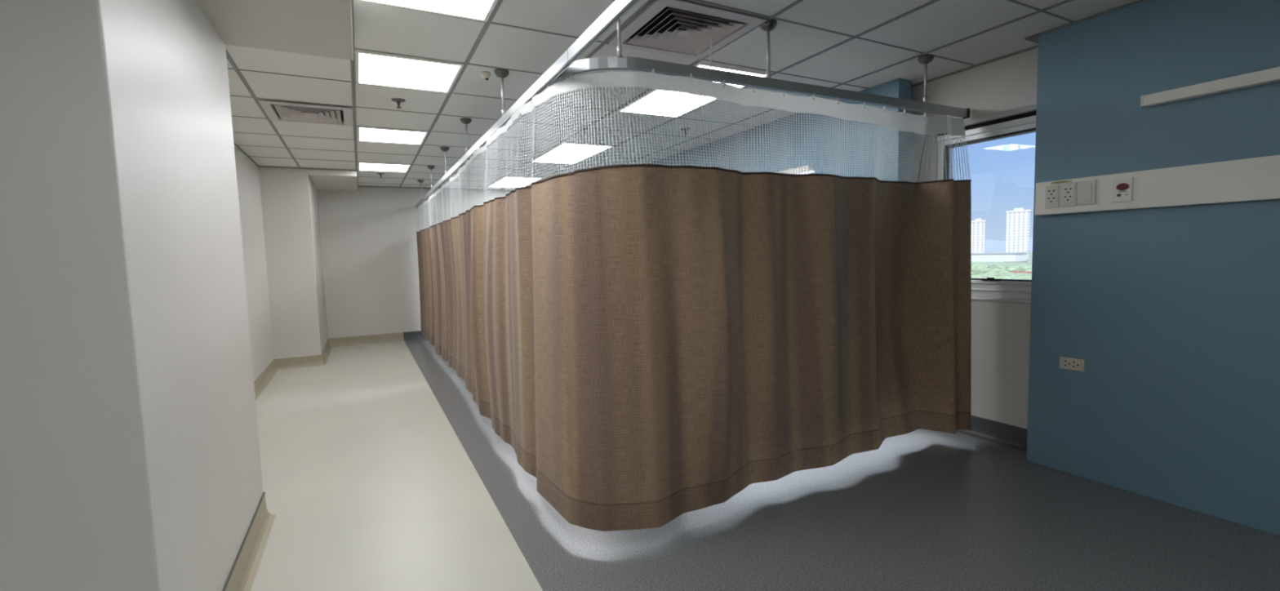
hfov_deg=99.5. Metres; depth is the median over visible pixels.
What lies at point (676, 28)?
ceiling vent
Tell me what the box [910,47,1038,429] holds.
wall
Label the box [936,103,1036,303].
window
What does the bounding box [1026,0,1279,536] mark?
wall
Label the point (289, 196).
wall
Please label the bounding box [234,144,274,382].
wall
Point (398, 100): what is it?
sprinkler
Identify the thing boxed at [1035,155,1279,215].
bedhead trunking
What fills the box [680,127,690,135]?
sprinkler
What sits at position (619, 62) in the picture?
track
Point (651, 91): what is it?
recessed light
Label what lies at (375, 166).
recessed light
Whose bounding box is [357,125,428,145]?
recessed light
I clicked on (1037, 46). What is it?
trim
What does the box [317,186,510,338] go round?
wall
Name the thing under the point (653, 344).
privacy curtain
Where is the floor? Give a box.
[250,338,1279,590]
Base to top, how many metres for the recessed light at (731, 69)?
0.010 m
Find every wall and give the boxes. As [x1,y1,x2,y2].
[0,0,262,590]
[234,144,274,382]
[258,167,328,359]
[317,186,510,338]
[648,78,911,182]
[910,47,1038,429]
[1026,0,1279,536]
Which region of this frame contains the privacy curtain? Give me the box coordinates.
[416,68,971,531]
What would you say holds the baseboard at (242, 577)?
attached to the wall at (130, 456)
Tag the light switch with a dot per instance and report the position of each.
(1087, 188)
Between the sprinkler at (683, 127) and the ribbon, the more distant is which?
the sprinkler at (683, 127)
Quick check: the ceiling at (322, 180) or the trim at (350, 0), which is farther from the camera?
the ceiling at (322, 180)
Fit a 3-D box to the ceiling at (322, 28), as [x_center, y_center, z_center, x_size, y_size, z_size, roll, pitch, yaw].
[-1.228,-0.922,-1.208,3.230,0.113,7.085,-4,5,-27]
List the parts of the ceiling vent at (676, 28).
plate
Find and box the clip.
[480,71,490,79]
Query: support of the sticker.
attached to the bedhead trunking
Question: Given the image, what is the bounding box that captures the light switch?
[1078,179,1096,204]
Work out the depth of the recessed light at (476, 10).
2.36 m
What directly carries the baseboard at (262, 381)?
attached to the wall at (247, 172)
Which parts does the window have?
head trim, sill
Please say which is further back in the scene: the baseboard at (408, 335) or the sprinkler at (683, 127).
the baseboard at (408, 335)
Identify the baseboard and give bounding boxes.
[225,493,275,590]
[253,332,404,399]
[403,330,424,340]
[955,414,1027,451]
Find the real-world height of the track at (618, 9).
0.313 m
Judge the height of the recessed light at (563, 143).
0.010 m
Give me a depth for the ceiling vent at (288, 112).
4.00 m
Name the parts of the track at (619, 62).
drop rod, rail, drop rod, drop rod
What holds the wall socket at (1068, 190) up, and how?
attached to the bedhead trunking
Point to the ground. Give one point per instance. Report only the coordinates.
(1028, 262)
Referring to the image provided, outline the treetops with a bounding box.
[971,262,1031,279]
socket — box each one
[1044,184,1059,208]
[1058,356,1084,371]
[1060,182,1077,207]
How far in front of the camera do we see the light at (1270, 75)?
2.27 m
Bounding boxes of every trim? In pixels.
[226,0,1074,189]
[233,44,1038,191]
[350,0,353,60]
[1024,0,1145,43]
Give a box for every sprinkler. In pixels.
[391,97,405,108]
[579,126,590,134]
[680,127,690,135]
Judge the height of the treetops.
4.976 m
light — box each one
[355,49,463,93]
[356,0,497,22]
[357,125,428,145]
[358,161,410,172]
[488,176,542,187]
[530,142,612,164]
[617,88,717,117]
[693,62,766,77]
[777,164,813,173]
[1140,66,1279,107]
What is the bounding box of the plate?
[1111,177,1133,202]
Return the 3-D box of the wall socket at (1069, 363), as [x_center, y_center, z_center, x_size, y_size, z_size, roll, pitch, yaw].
[2.248,0.356,2.823,0.013,0.063,0.113,-4,5,-27]
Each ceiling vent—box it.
[257,100,353,126]
[607,0,767,60]
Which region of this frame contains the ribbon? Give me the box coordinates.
[709,27,711,67]
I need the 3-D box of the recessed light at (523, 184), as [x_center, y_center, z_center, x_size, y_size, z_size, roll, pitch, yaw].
[-1.863,-1.670,8.018,0.536,0.010,1.140,-4,5,-27]
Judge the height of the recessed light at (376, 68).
0.010 m
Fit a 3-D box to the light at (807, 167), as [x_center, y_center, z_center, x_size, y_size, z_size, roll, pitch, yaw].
[0.964,-1.042,4.997,0.054,0.059,1.700,-4,5,-27]
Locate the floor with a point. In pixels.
(924, 509)
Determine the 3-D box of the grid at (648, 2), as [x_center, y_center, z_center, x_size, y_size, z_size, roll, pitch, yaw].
[-0.067,-1.313,2.709,4.410,0.005,13.016,-4,5,-27]
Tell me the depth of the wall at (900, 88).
4.18 m
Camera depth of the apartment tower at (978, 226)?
419.58 m
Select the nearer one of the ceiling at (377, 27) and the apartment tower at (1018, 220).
the ceiling at (377, 27)
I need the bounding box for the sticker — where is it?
[1050,179,1071,184]
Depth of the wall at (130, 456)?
1.27 m
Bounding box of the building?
[971,252,1028,262]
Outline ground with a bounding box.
[971,251,1032,267]
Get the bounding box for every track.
[415,0,639,208]
[543,0,969,119]
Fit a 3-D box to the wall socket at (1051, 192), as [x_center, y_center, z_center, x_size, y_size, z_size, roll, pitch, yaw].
[2.148,-0.517,2.828,0.013,0.117,0.063,-4,5,-27]
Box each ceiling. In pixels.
[197,0,352,59]
[225,0,1137,190]
[307,168,357,191]
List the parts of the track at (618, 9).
drop rod, drop rod, drop rod, drop rod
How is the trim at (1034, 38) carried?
attached to the wall at (1172, 313)
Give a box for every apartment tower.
[971,218,986,253]
[1005,208,1031,257]
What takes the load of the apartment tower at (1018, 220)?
on the ground

